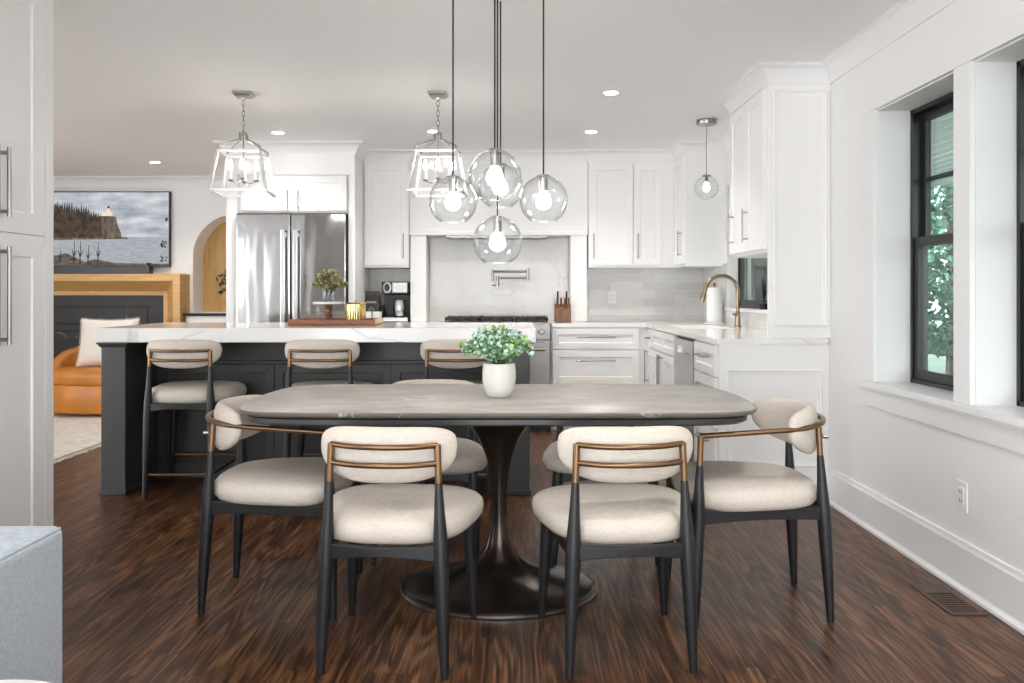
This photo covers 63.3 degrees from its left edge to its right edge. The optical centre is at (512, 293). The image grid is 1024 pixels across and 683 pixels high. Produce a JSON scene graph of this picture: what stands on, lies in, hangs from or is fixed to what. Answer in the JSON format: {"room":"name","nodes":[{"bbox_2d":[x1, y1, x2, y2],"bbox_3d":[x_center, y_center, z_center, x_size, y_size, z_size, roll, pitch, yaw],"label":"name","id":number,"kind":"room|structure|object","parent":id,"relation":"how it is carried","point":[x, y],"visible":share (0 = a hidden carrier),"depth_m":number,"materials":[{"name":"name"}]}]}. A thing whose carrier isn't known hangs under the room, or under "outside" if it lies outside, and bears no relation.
{"room":"dining room","nodes":[
{"label":"dining room","id":0,"kind":"room"},
{"bbox_2d":[54,186,225,312],"bbox_3d":[-2.363,-0.054,9.190,8.274,2.440,0.300,0,0,0],"label":"wall","id":1,"kind":"structure","parent":0,"point":[196,212],"depth_m":9.04,"materials":[{"name":"white paint"}]},
{"bbox_2d":[54,191,170,266],"bbox_3d":[-4.444,-0.701,9.012,1.451,0.822,0.055,0,0,0],"label":"television","id":2,"kind":"object","parent":1,"relation":"attached to","point":[92,228],"visible":0.75,"depth_m":8.99,"materials":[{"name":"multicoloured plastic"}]},
{"bbox_2d":[203,222,225,311],"bbox_3d":[-3.030,-0.337,9.350,0.950,1.115,0.020,0,0,0],"label":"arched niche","id":3,"kind":"structure","parent":1,"relation":"attached to","point":[214,256],"depth_m":9.34,"materials":[{"name":"brown wood"}]},
{"bbox_2d":[54,0,901,175],"bbox_3d":[-2.353,-1.324,3.320,8.694,0.100,12.240,0,0,0],"label":"ceiling","id":4,"kind":"structure","parent":0,"point":[137,83],"depth_m":4.65,"materials":[{"name":"white paint"}]},
{"bbox_2d":[208,91,276,197],"bbox_3d":[-1.708,-0.953,5.260,0.352,0.641,0.352,0,0,-6],"label":"lantern pendant","id":5,"kind":"object","parent":4,"relation":"hanging from","point":[243,95],"visible":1,"depth_m":5.23,"materials":[{"name":"silver metal"}]},
{"bbox_2d":[228,158,258,184],"bbox_3d":[-1.708,-0.774,5.260,0.188,0.152,0.188,0,0,0],"label":"candle","id":6,"kind":"object","parent":5,"relation":"on","point":[242,164],"depth_m":5.24,"materials":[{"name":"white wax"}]},
{"bbox_2d":[406,91,467,197],"bbox_3d":[-0.475,-0.953,5.260,0.352,0.641,0.352,0,0,2],"label":"lantern pendant","id":7,"kind":"object","parent":4,"relation":"hanging from","point":[437,95],"visible":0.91,"depth_m":5.24,"materials":[{"name":"silver metal"}]},
{"bbox_2d":[423,159,451,183],"bbox_3d":[-0.475,-0.774,5.260,0.191,0.152,0.191,0,0,0],"label":"candle","id":8,"kind":"object","parent":7,"relation":"on","point":[437,178],"depth_m":5.25,"materials":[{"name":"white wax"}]},
{"bbox_2d":[429,0,567,261],"bbox_3d":[-0.060,-0.698,3.294,0.483,1.151,0.565,0,0,40],"label":"cluster","id":9,"kind":"object","parent":4,"relation":"hanging from","point":[495,175],"visible":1,"depth_m":3.27,"materials":[{"name":"clear glass"}]},
{"bbox_2d":[446,175,458,192],"bbox_3d":[-0.237,-0.436,3.285,0.056,0.066,0.056,0,0,0],"label":"socket","id":10,"kind":"object","parent":9,"relation":"attached to","point":[452,179],"depth_m":3.27,"materials":[{"name":"silver metal"}]},
{"bbox_2d":[487,148,501,166],"bbox_3d":[-0.067,-0.504,3.060,0.056,0.067,0.056,0,0,0],"label":"socket","id":11,"kind":"object","parent":9,"relation":"attached to","point":[494,152],"depth_m":3.04,"materials":[{"name":"silver metal"}]},
{"bbox_2d":[490,215,504,232],"bbox_3d":[-0.061,-0.277,3.285,0.056,0.067,0.056,0,0,0],"label":"socket","id":12,"kind":"object","parent":9,"relation":"attached to","point":[497,219],"depth_m":3.27,"materials":[{"name":"silver metal"}]},
{"bbox_2d":[499,163,506,178],"bbox_3d":[-0.053,-0.523,3.530,0.056,0.066,0.056,0,0,0],"label":"socket","id":13,"kind":"object","parent":9,"relation":"attached to","point":[501,165],"depth_m":3.52,"materials":[{"name":"silver metal"}]},
{"bbox_2d":[537,174,549,190],"bbox_3d":[0.121,-0.440,3.285,0.056,0.066,0.056,0,0,0],"label":"socket","id":14,"kind":"object","parent":9,"relation":"attached to","point":[543,178],"depth_m":3.27,"materials":[{"name":"silver metal"}]},
{"bbox_2d":[584,130,597,133],"bbox_3d":[0.612,-1.270,6.507,0.110,0.005,0.110,0,0,0],"label":"recessed light","id":15,"kind":"object","parent":4,"relation":"in","point":[588,131],"visible":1,"depth_m":6.49,"materials":[{"name":"white paint"}]},
{"bbox_2d":[602,91,619,94],"bbox_3d":[0.620,-1.270,5.248,0.110,0.005,0.110,0,0,0],"label":"recessed light","id":16,"kind":"object","parent":4,"relation":"in","point":[605,92],"visible":1,"depth_m":5.24,"materials":[{"name":"white paint"}]},
{"bbox_2d":[694,118,718,199],"bbox_3d":[1.417,-0.983,6.080,0.176,0.581,0.176,0,0,0],"label":"globe pendant","id":17,"kind":"object","parent":4,"relation":"hanging from","point":[705,122],"visible":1,"depth_m":6.07,"materials":[{"name":"clear glass"}]},
{"bbox_2d":[702,175,710,181],"bbox_3d":[1.417,-0.846,6.080,0.068,0.053,0.068,0,0,0],"label":"socket","id":18,"kind":"object","parent":17,"relation":"attached to","point":[706,176],"depth_m":6.07,"materials":[{"name":"beige metal"}]},
{"bbox_2d":[429,237,568,320],"bbox_3d":[-0.308,-0.054,7.760,4.164,2.440,0.120,0,0,0],"label":"wall","id":19,"kind":"structure","parent":0,"point":[429,237],"depth_m":7.70,"materials":[{"name":"white paint"}]},
{"bbox_2d":[364,162,409,268],"bbox_3d":[-1.126,-0.754,7.506,0.398,1.040,0.387,0,0,0],"label":"upper cabinet","id":20,"kind":"object","parent":19,"relation":"attached to","point":[386,197],"visible":0.98,"depth_m":7.36,"materials":[{"name":"white paint"}]},
{"bbox_2d":[370,269,409,305],"bbox_3d":[-1.127,0.008,7.694,0.394,0.484,0.011,0,0,0],"label":"tiled wall","id":21,"kind":"structure","parent":19,"relation":"attached to","point":[377,276],"depth_m":7.69,"materials":[{"name":"white tile"}]},
{"bbox_2d":[409,163,587,321],"bbox_3d":[-0.129,-0.512,7.550,1.593,1.523,0.300,0,0,0],"label":"range hood","id":22,"kind":"object","parent":19,"relation":"attached to","point":[573,224],"visible":0.81,"depth_m":7.42,"materials":[{"name":"white paint"}]},
{"bbox_2d":[430,238,567,320],"bbox_3d":[-0.130,-0.136,7.689,1.284,0.772,0.019,0,0,0],"label":"wall marble slab","id":23,"kind":"structure","parent":19,"relation":"attached to","point":[461,283],"depth_m":7.68,"materials":[{"name":"white stone"}]},
{"bbox_2d":[491,268,528,286],"bbox_3d":[-0.025,-0.149,7.609,0.350,0.175,0.141,0,0,0],"label":"pot filler","id":24,"kind":"object","parent":23,"relation":"attached to","point":[497,283],"visible":1,"depth_m":7.59,"materials":[{"name":"silver metal"}]},
{"bbox_2d":[587,162,632,268],"bbox_3d":[0.868,-0.754,7.506,0.392,1.040,0.387,0,0,0],"label":"upper cabinet","id":25,"kind":"object","parent":19,"relation":"attached to","point":[610,184],"visible":0.99,"depth_m":7.36,"materials":[{"name":"white paint"}]},
{"bbox_2d":[587,268,702,320],"bbox_3d":[1.217,-0.002,7.694,1.090,0.504,0.011,0,0,0],"label":"tiled wall","id":26,"kind":"structure","parent":19,"relation":"attached to","point":[672,294],"depth_m":7.69,"materials":[{"name":"white tile"}]},
{"bbox_2d":[608,291,615,303],"bbox_3d":[0.917,0.032,7.683,0.072,0.118,0.010,0,0,0],"label":"wall outlet","id":27,"kind":"object","parent":26,"relation":"attached to","point":[611,294],"visible":1,"depth_m":7.68,"materials":[{"name":"white plastic"}]},
{"bbox_2d":[629,162,675,268],"bbox_3d":[1.254,-0.754,7.506,0.380,1.040,0.387,0,0,0],"label":"upper cabinet","id":28,"kind":"object","parent":19,"relation":"attached to","point":[653,182],"visible":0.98,"depth_m":7.36,"materials":[{"name":"white paint"}]},
{"bbox_2d":[54,426,1023,682],"bbox_3d":[-2.363,1.191,3.395,8.274,0.050,11.990,0,0,0],"label":"floor","id":29,"kind":"structure","parent":0,"point":[130,561],"depth_m":3.04,"materials":[{"name":"brown wood"}]},
{"bbox_2d":[0,679,49,682],"bbox_3d":[-0.850,0.911,1.222,0.400,0.510,0.400,0,0,0],"label":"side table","id":30,"kind":"object","parent":29,"relation":"on","point":[14,680],"visible":1,"depth_m":1.41,"materials":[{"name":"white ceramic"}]},
{"bbox_2d":[0,0,53,525],"bbox_3d":[-2.218,-0.053,2.915,0.684,2.439,1.110,0,0,0],"label":"pantry cabinet","id":31,"kind":"object","parent":29,"relation":"on","point":[26,26],"visible":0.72,"depth_m":3.28,"materials":[{"name":"white paint"}]},
{"bbox_2d":[0,526,61,682],"bbox_3d":[-1.533,0.855,1.190,0.950,0.622,1.550,0,0,0],"label":"sofa","id":32,"kind":"object","parent":29,"relation":"on","point":[30,556],"visible":1,"depth_m":1.83,"materials":[{"name":"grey fabric"}]},
{"bbox_2d":[54,413,100,462],"bbox_3d":[-4.520,1.159,6.925,2.760,0.014,3.150,0,0,0],"label":"area rug","id":33,"kind":"object","parent":29,"relation":"on","point":[74,434],"visible":0.26,"depth_m":6.80,"materials":[{"name":"beige fabric"}]},
{"bbox_2d":[54,346,100,415],"bbox_3d":[-3.870,0.822,8.145,1.329,0.660,0.858,0,0,0],"label":"leather lounge chair","id":34,"kind":"object","parent":33,"relation":"on","point":[77,390],"visible":0.27,"depth_m":7.75,"materials":[{"name":"orange leather"}]},
{"bbox_2d":[54,365,100,385],"bbox_3d":[-3.870,0.780,8.114,1.212,0.152,0.797,0,0,0],"label":"seat cushion","id":35,"kind":"object","parent":34,"relation":"on","point":[64,375],"depth_m":7.75,"materials":[{"name":"leather"}]},
{"bbox_2d":[75,317,140,366],"bbox_3d":[-3.943,0.471,8.079,0.597,0.494,0.193,0,0,0],"label":"fringed pillow","id":36,"kind":"object","parent":34,"relation":"on","point":[89,353],"visible":0.51,"depth_m":8.03,"materials":[{"name":"beige fabric"}]},
{"bbox_2d":[54,274,189,358],"bbox_3d":[-4.895,0.476,8.905,2.750,1.380,0.269,0,0,0],"label":"fireplace surround","id":37,"kind":"object","parent":29,"relation":"on","point":[153,298],"visible":0.26,"depth_m":8.91,"materials":[{"name":"brown wood"}]},
{"bbox_2d":[54,266,152,273],"bbox_3d":[-4.483,-0.258,8.870,1.235,0.083,0.100,0,0,0],"label":"soundbar","id":38,"kind":"object","parent":37,"relation":"on","point":[57,269],"visible":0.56,"depth_m":8.82,"materials":[{"name":"black plastic"}]},
{"bbox_2d":[142,340,246,498],"bbox_3d":[-1.905,0.714,4.963,0.538,0.906,0.543,0,0,0],"label":"counter stool","id":39,"kind":"object","parent":29,"relation":"on","point":[173,396],"visible":0.9,"depth_m":4.74,"materials":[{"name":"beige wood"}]},
{"bbox_2d":[152,380,246,403],"bbox_3d":[-1.905,0.578,4.980,0.538,0.100,0.508,0,0,0],"label":"seat cushion","id":40,"kind":"object","parent":39,"relation":"on","point":[183,391],"depth_m":4.77,"materials":[{"name":"beige fabric"}]},
{"bbox_2d":[183,313,225,321],"bbox_3d":[-2.969,0.687,8.934,1.097,0.958,0.208,0,0,0],"label":"base cabinet","id":41,"kind":"object","parent":29,"relation":"on","point":[190,317],"visible":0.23,"depth_m":8.84,"materials":[{"name":"white paint"}]},
{"bbox_2d":[216,269,225,306],"bbox_3d":[-3.110,-0.046,9.120,0.291,0.491,0.150,0,0,0],"label":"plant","id":42,"kind":"object","parent":41,"relation":"on","point":[224,273],"visible":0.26,"depth_m":9.11,"materials":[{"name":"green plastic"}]},
{"bbox_2d":[197,395,362,620],"bbox_3d":[-0.900,0.787,3.225,0.550,0.759,0.538,0,0,0],"label":"armchair","id":43,"kind":"object","parent":29,"relation":"on","point":[295,486],"visible":0.71,"depth_m":3.02,"materials":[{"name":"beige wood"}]},
{"bbox_2d":[214,457,353,505],"bbox_3d":[-0.880,0.713,3.225,0.508,0.100,0.538,0,0,0],"label":"seat cushion","id":44,"kind":"object","parent":43,"relation":"on","point":[295,481],"depth_m":3.02,"materials":[{"name":"beige fabric"}]},
{"bbox_2d":[237,214,347,321],"bbox_3d":[-1.847,0.236,7.249,0.925,1.820,0.772,0,0,0],"label":"refrigerator","id":45,"kind":"object","parent":29,"relation":"on","point":[279,255],"visible":0.33,"depth_m":6.92,"materials":[{"name":"silver metal"}]},
{"bbox_2d":[226,153,369,321],"bbox_3d":[-1.869,-0.053,7.306,1.083,2.439,0.786,0,0,0],"label":"tall cabinet","id":46,"kind":"object","parent":29,"relation":"on","point":[305,183],"visible":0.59,"depth_m":6.96,"materials":[{"name":"white paint"}]},
{"bbox_2d":[96,342,532,494],"bbox_3d":[-1.147,0.724,5.258,2.527,0.885,0.925,0,0,0],"label":"kitchen island","id":47,"kind":"object","parent":29,"relation":"on","point":[261,366],"visible":0.44,"depth_m":5.25,"materials":[{"name":"grey paint"}]},
{"bbox_2d":[96,322,535,341],"bbox_3d":[-1.140,0.238,5.269,2.544,0.083,0.952,0,0,0],"label":"island countertop","id":48,"kind":"structure","parent":47,"relation":"on","point":[215,331],"depth_m":4.79,"materials":[{"name":"white stone"}]},
{"bbox_2d":[288,318,383,325],"bbox_3d":[-1.120,0.177,5.300,0.536,0.037,0.400,0,0,-2],"label":"wooden tray","id":49,"kind":"object","parent":48,"relation":"on","point":[301,321],"visible":1,"depth_m":5.10,"materials":[{"name":"red wood"}]},
{"bbox_2d":[313,302,344,319],"bbox_3d":[-1.177,0.117,5.300,0.200,0.135,0.200,0,0,0],"label":"cake stand","id":50,"kind":"object","parent":49,"relation":"on","point":[328,305],"visible":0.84,"depth_m":5.28,"materials":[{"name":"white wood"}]},
{"bbox_2d":[308,269,347,301],"bbox_3d":[-1.177,-0.057,5.304,0.250,0.210,0.194,0,0,0],"label":"arrangement","id":51,"kind":"object","parent":50,"relation":"on","point":[327,282],"visible":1,"depth_m":5.28,"materials":[{"name":"green plant"}]},
{"bbox_2d":[346,300,365,319],"bbox_3d":[-1.002,0.111,5.300,0.128,0.148,0.128,0,0,0],"label":"canister","id":52,"kind":"object","parent":49,"relation":"on","point":[355,310],"visible":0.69,"depth_m":5.25,"materials":[{"name":"gold metal"}]},
{"bbox_2d":[283,340,372,457],"bbox_3d":[-1.105,0.714,4.963,0.538,0.906,0.543,0,0,0],"label":"counter stool","id":53,"kind":"object","parent":29,"relation":"on","point":[314,354],"visible":0.53,"depth_m":4.74,"materials":[{"name":"beige fabric"}]},
{"bbox_2d":[292,380,372,386],"bbox_3d":[-1.105,0.578,4.980,0.538,0.100,0.508,0,0,0],"label":"seat cushion","id":54,"kind":"object","parent":53,"relation":"on","point":[313,382],"depth_m":4.97,"materials":[{"name":"beige fabric"}]},
{"bbox_2d":[316,426,483,679],"bbox_3d":[-0.380,0.789,2.773,0.538,0.756,0.548,0,0,4],"label":"dining chair","id":55,"kind":"object","parent":29,"relation":"on","point":[439,514],"visible":1,"depth_m":2.55,"materials":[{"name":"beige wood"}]},
{"bbox_2d":[333,484,483,544],"bbox_3d":[-0.379,0.723,2.793,0.538,0.100,0.508,0,0,5],"label":"seat cushion","id":56,"kind":"object","parent":55,"relation":"on","point":[398,514],"depth_m":2.62,"materials":[{"name":"beige fabric"}]},
{"bbox_2d":[370,379,486,565],"bbox_3d":[-0.380,0.789,3.795,0.538,0.756,0.548,0,0,0],"label":"dining chair","id":57,"kind":"object","parent":29,"relation":"on","point":[470,458],"visible":0.29,"depth_m":3.58,"materials":[{"name":"beige fabric"}]},
{"bbox_2d":[442,438,486,474],"bbox_3d":[-0.380,0.723,3.775,0.538,0.100,0.508,0,0,0],"label":"seat cushion","id":58,"kind":"object","parent":57,"relation":"on","point":[470,458],"depth_m":3.58,"materials":[{"name":"beige fabric"}]},
{"bbox_2d":[420,340,490,498],"bbox_3d":[-0.320,0.714,4.963,0.538,0.906,0.543,0,0,0],"label":"counter stool","id":59,"kind":"object","parent":29,"relation":"on","point":[437,353],"visible":0.34,"depth_m":4.73,"materials":[{"name":"beige fabric"}]},
{"bbox_2d":[463,380,482,383],"bbox_3d":[-0.320,0.578,4.980,0.538,0.100,0.508,0,0,0],"label":"seat cushion","id":60,"kind":"object","parent":59,"relation":"on","point":[472,381],"depth_m":5.02,"materials":[{"name":"beige fabric"}]},
{"bbox_2d":[238,384,756,619],"bbox_3d":[-0.055,0.786,3.285,1.916,0.760,0.916,0,0,0],"label":"dining table","id":61,"kind":"object","parent":29,"relation":"on","point":[507,582],"visible":0.93,"depth_m":3.11,"materials":[{"name":"grey stone"}]},
{"bbox_2d":[459,324,536,397],"bbox_3d":[-0.057,0.262,3.281,0.304,0.287,0.306,0,0,40],"label":"potted plant","id":62,"kind":"object","parent":61,"relation":"on","point":[498,375],"visible":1,"depth_m":3.23,"materials":[{"name":"green plant"}]},
{"bbox_2d":[445,315,550,430],"bbox_3d":[-0.141,0.678,7.308,0.918,0.975,0.734,0,0,0],"label":"range cooker","id":63,"kind":"object","parent":29,"relation":"on","point":[539,363],"visible":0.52,"depth_m":7.01,"materials":[{"name":"silver metal"}]},
{"bbox_2d":[447,320,550,323],"bbox_3d":[-0.141,0.254,7.345,0.918,0.025,0.650,0,0,0],"label":"cooktop","id":64,"kind":"object","parent":63,"relation":"in","point":[533,321],"depth_m":7.27,"materials":[{"name":"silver metal"}]},
{"bbox_2d":[550,327,639,429],"bbox_3d":[0.705,0.724,7.351,0.758,0.884,0.658,0,0,0],"label":"base cabinet","id":65,"kind":"object","parent":29,"relation":"on","point":[576,353],"visible":0.63,"depth_m":7.07,"materials":[{"name":"white paint"}]},
{"bbox_2d":[640,327,648,383],"bbox_3d":[1.122,0.724,7.088,0.077,0.884,0.024,0,0,0],"label":"trim","id":66,"kind":"structure","parent":65,"relation":"attached to","point":[643,330],"depth_m":7.08,"materials":[{"name":"white paint"}]},
{"bbox_2d":[543,379,658,565],"bbox_3d":[0.400,0.789,3.795,0.538,0.756,0.548,0,0,0],"label":"dining chair","id":67,"kind":"object","parent":29,"relation":"on","point":[552,462],"visible":0.13,"depth_m":3.59,"materials":[{"name":"beige fabric"}]},
{"bbox_2d":[543,441,571,473],"bbox_3d":[0.400,0.723,3.775,0.538,0.100,0.508,0,0,0],"label":"seat cushion","id":68,"kind":"object","parent":67,"relation":"on","point":[552,462],"depth_m":3.59,"materials":[{"name":"beige fabric"}]},
{"bbox_2d":[532,426,697,678],"bbox_3d":[0.344,0.789,2.780,0.538,0.756,0.548,0,0,-4],"label":"dining chair","id":69,"kind":"object","parent":29,"relation":"on","point":[622,510],"visible":1,"depth_m":2.56,"materials":[{"name":"beige fabric"}]},
{"bbox_2d":[532,483,679,543],"bbox_3d":[0.343,0.723,2.800,0.538,0.100,0.508,0,0,-4],"label":"seat cushion","id":70,"kind":"object","parent":69,"relation":"on","point":[608,513],"depth_m":2.62,"materials":[{"name":"beige fabric"}]},
{"bbox_2d":[644,328,653,383],"bbox_3d":[1.438,0.724,6.933,0.670,0.884,0.245,0,0,0],"label":"base cabinet","id":71,"kind":"object","parent":29,"relation":"on","point":[649,337],"visible":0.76,"depth_m":6.94,"materials":[{"name":"white paint"}]},
{"bbox_2d":[652,329,676,384],"bbox_3d":[1.438,0.724,6.340,0.670,0.884,0.940,0,0,0],"label":"base cabinet","id":72,"kind":"object","parent":29,"relation":"on","point":[662,342],"visible":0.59,"depth_m":6.29,"materials":[{"name":"white paint"}]},
{"bbox_2d":[549,321,828,343],"bbox_3d":[1.044,0.266,6.157,1.432,0.030,3.058,0,0,0],"label":"countertop","id":73,"kind":"structure","parent":72,"relation":"on","point":[711,333],"depth_m":5.71,"materials":[{"name":"white stone"}]},
{"bbox_2d":[554,304,570,321],"bbox_3d":[0.440,0.168,7.348,0.140,0.164,0.135,0,0,0],"label":"knife block","id":74,"kind":"object","parent":73,"relation":"on","point":[560,315],"visible":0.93,"depth_m":7.28,"materials":[{"name":"brown wood"}]},
{"bbox_2d":[703,283,725,323],"bbox_3d":[1.680,0.077,6.920,0.184,0.345,0.184,0,0,0],"label":"paper towel holder","id":75,"kind":"object","parent":73,"relation":"on","point":[714,294],"visible":0.97,"depth_m":6.86,"materials":[{"name":"white paper"}]},
{"bbox_2d":[700,274,741,326],"bbox_3d":[1.570,0.049,6.260,0.315,0.402,0.097,0,0,0],"label":"kitchen faucet","id":76,"kind":"object","parent":73,"relation":"on","point":[703,295],"visible":1,"depth_m":6.27,"materials":[{"name":"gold metal"}]},
{"bbox_2d":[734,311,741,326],"bbox_3d":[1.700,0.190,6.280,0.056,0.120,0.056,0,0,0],"label":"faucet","id":77,"kind":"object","parent":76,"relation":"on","point":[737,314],"depth_m":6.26,"materials":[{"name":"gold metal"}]},
{"bbox_2d":[674,335,696,461],"bbox_3d":[1.434,0.729,5.555,0.592,0.875,0.610,0,0,0],"label":"dishwasher","id":78,"kind":"object","parent":29,"relation":"on","point":[684,369],"visible":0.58,"depth_m":5.52,"materials":[{"name":"silver metal"}]},
{"bbox_2d":[666,397,833,628],"bbox_3d":[0.892,0.787,3.150,0.550,0.759,0.538,0,0,0],"label":"armchair","id":79,"kind":"object","parent":29,"relation":"on","point":[731,491],"visible":0.79,"depth_m":2.95,"materials":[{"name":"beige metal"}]},
{"bbox_2d":[671,461,816,511],"bbox_3d":[0.872,0.713,3.150,0.508,0.100,0.538,0,0,0],"label":"seat cushion","id":80,"kind":"object","parent":79,"relation":"on","point":[726,486],"depth_m":2.95,"materials":[{"name":"beige fabric"}]},
{"bbox_2d":[692,340,828,485],"bbox_3d":[1.438,0.724,4.939,0.671,0.884,0.602,0,0,0],"label":"base cabinet","id":81,"kind":"object","parent":29,"relation":"on","point":[705,354],"depth_m":4.65,"materials":[{"name":"white paint"}]},
{"bbox_2d":[909,583,987,615],"bbox_3d":[1.655,1.164,3.170,0.130,0.004,0.330,0,0,0],"label":"floor vent","id":82,"kind":"object","parent":29,"relation":"in","point":[948,600],"visible":1,"depth_m":3.16,"materials":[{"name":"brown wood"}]},
{"bbox_3d":[-0.965,0.724,7.351,0.720,0.884,0.657,0,0,0],"label":"base cabinet","id":83,"kind":"object","parent":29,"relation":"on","visible":0},
{"bbox_3d":[-0.964,0.266,7.370,0.723,0.030,0.631,0,0,0],"label":"countertop","id":84,"kind":"structure","parent":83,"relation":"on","visible":0},
{"bbox_2d":[365,291,379,317],"bbox_3d":[-1.265,0.113,7.450,0.132,0.275,0.089,0,0,0],"label":"coffee bag","id":85,"kind":"object","parent":84,"relation":"on","point":[372,301],"visible":0.64,"depth_m":7.43,"materials":[{"name":"grey metal"}]},
{"bbox_2d":[373,312,381,317],"bbox_3d":[-1.194,0.203,7.284,0.076,0.095,0.109,0,0,0],"label":"coffee mug","id":86,"kind":"object","parent":84,"relation":"on","point":[375,314],"visible":0.54,"depth_m":7.26,"materials":[{"name":"white ceramic"}]},
{"bbox_2d":[379,296,384,316],"bbox_3d":[-1.193,0.129,7.530,0.070,0.242,0.060,0,0,0],"label":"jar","id":87,"kind":"object","parent":84,"relation":"on","point":[382,308],"visible":0.58,"depth_m":7.50,"materials":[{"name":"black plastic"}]},
{"bbox_2d":[382,282,409,321],"bbox_3d":[-1.043,0.070,7.492,0.243,0.360,0.295,0,0,0],"label":"coffee maker","id":88,"kind":"object","parent":84,"relation":"on","point":[397,294],"visible":0.92,"depth_m":7.41,"materials":[{"name":"black plastic"}]},
{"bbox_2d":[759,304,766,309],"bbox_3d":[1.819,0.092,6.020,0.068,0.045,0.068,0,0,0],"label":"pot","id":89,"kind":"object","parent":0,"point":[761,306],"depth_m":5.99,"materials":[{"name":"black plastic"}]},
{"bbox_2d":[706,0,1023,572],"bbox_3d":[1.874,-0.054,3.395,0.200,2.440,11.990,0,0,0],"label":"wall","id":90,"kind":"structure","parent":0,"point":[917,466],"depth_m":3.67,"materials":[{"name":"white paint"}]},
{"bbox_2d":[54,0,956,185],"bbox_3d":[-0.126,-1.224,4.805,5.605,0.100,14.281,0,0,-35],"label":"trim","id":91,"kind":"structure","parent":90,"relation":"attached to","point":[906,15],"depth_m":6.92,"materials":[{"name":"white paint"}]},
{"bbox_2d":[674,154,723,267],"bbox_3d":[1.580,-0.754,7.168,0.386,1.040,0.397,0,0,0],"label":"upper cabinet","id":92,"kind":"object","parent":90,"relation":"attached to","point":[698,222],"visible":0.98,"depth_m":6.97,"materials":[{"name":"white paint"}]},
{"bbox_2d":[703,263,766,329],"bbox_3d":[1.768,-0.002,6.194,0.011,0.504,2.987,0,0,0],"label":"tiled wall","id":93,"kind":"structure","parent":90,"relation":"attached to","point":[748,319],"depth_m":6.88,"materials":[{"name":"white tile"}]},
{"bbox_2d":[725,308,766,313],"bbox_3d":[1.810,0.124,6.240,0.105,0.023,1.320,0,0,0],"label":"trim","id":94,"kind":"structure","parent":90,"relation":"attached to","point":[726,309],"depth_m":6.22,"materials":[{"name":"white paint"}]},
{"bbox_2d":[759,277,766,309],"bbox_3d":[1.819,-0.004,6.018,0.068,0.238,0.088,0,0,0],"label":"sprig","id":95,"kind":"object","parent":94,"relation":"on","point":[763,306],"visible":0.97,"depth_m":6.00,"materials":[{"name":"plant"}]},
{"bbox_2d":[738,258,766,308],"bbox_3d":[1.901,-0.389,6.240,0.075,1.010,1.280,0,0,0],"label":"window","id":96,"kind":"structure","parent":90,"relation":"in","point":[742,262],"depth_m":6.82,"materials":[{"name":"black"}]},
{"bbox_2d":[728,84,830,337],"bbox_3d":[1.573,-0.513,5.019,0.400,1.522,0.801,0,0,0],"label":"upper cabinet","id":97,"kind":"object","parent":90,"relation":"attached to","point":[780,138],"visible":0.93,"depth_m":4.63,"materials":[{"name":"white paint"}]},
{"bbox_2d":[827,467,1023,634],"bbox_3d":[1.760,1.067,1.028,0.028,0.198,7.255,0,0,0],"label":"baseboard","id":98,"kind":"structure","parent":90,"relation":"attached to","point":[993,584],"depth_m":3.43,"materials":[{"name":"white paint"}]},
{"bbox_2d":[910,91,952,390],"bbox_3d":[1.966,-0.230,3.670,0.075,1.319,0.720,0,0,0],"label":"window","id":99,"kind":"structure","parent":90,"relation":"in","point":[921,238],"depth_m":3.98,"materials":[{"name":"black metal"}]},
{"bbox_2d":[931,112,952,186],"bbox_3d":[3.679,-1.291,4.000,3.390,0.126,11.000,0,0,0],"label":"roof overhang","id":100,"kind":"object","parent":90,"relation":"attached to","point":[941,127],"visible":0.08,"depth_m":7.04,"materials":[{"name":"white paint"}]},
{"bbox_2d":[860,379,1023,454],"bbox_3d":[1.833,0.491,3.248,0.189,0.128,1.815,0,0,0],"label":"trim","id":101,"kind":"structure","parent":90,"relation":"attached to","point":[999,426],"depth_m":3.36,"materials":[{"name":"white paint"}]},
{"bbox_2d":[865,9,1023,404],"bbox_3d":[1.763,-0.277,3.245,0.022,1.405,1.770,0,0,0],"label":"trim","id":102,"kind":"structure","parent":90,"relation":"attached to","point":[960,60],"depth_m":3.27,"materials":[{"name":"white paint"}]},
{"bbox_2d":[957,479,967,512],"bbox_3d":[1.768,0.796,3.270,0.010,0.118,0.072,0,0,0],"label":"wall outlet","id":103,"kind":"object","parent":90,"relation":"attached to","point":[962,487],"visible":1,"depth_m":3.26,"materials":[{"name":"white plastic"}]},
{"bbox_2d":[1016,59,1023,406],"bbox_3d":[1.966,-0.230,2.820,0.075,1.319,0.720,0,0,0],"label":"window","id":104,"kind":"structure","parent":90,"relation":"in","point":[1019,64],"depth_m":3.16,"materials":[{"name":"black"}]},
{"label":"outside","id":105,"kind":"structure","parent":0,"visible":0},
{"bbox_2d":[928,320,947,373],"bbox_3d":[23.492,1.716,20.000,43.016,0.100,80.000,0,0,0],"label":"ground","id":106,"kind":"structure","parent":105,"point":[935,364],"depth_m":20.19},
{"bbox_2d":[751,258,766,300],"bbox_3d":[3.500,-0.134,10.800,2.400,3.600,2.600,0,0,0],"label":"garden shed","id":107,"kind":"object","parent":106,"relation":"on","point":[758,265],"visible":0.02,"depth_m":9.70,"materials":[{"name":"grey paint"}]},
{"bbox_2d":[928,186,948,293],"bbox_3d":[9.606,-1.630,16.004,4.081,6.601,4.094,0,0,-5],"label":"tree","id":108,"kind":"object","parent":106,"relation":"on","point":[930,251],"visible":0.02,"depth_m":16.09,"materials":[{"name":"green plant"}]},
{"bbox_2d":[928,186,952,374],"bbox_3d":[6.410,-0.868,11.992,3.098,5.080,3.107,0,0,-6],"label":"tree","id":109,"kind":"object","parent":106,"relation":"on","point":[938,344],"visible":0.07,"depth_m":11.31,"materials":[{"name":"green plant"}]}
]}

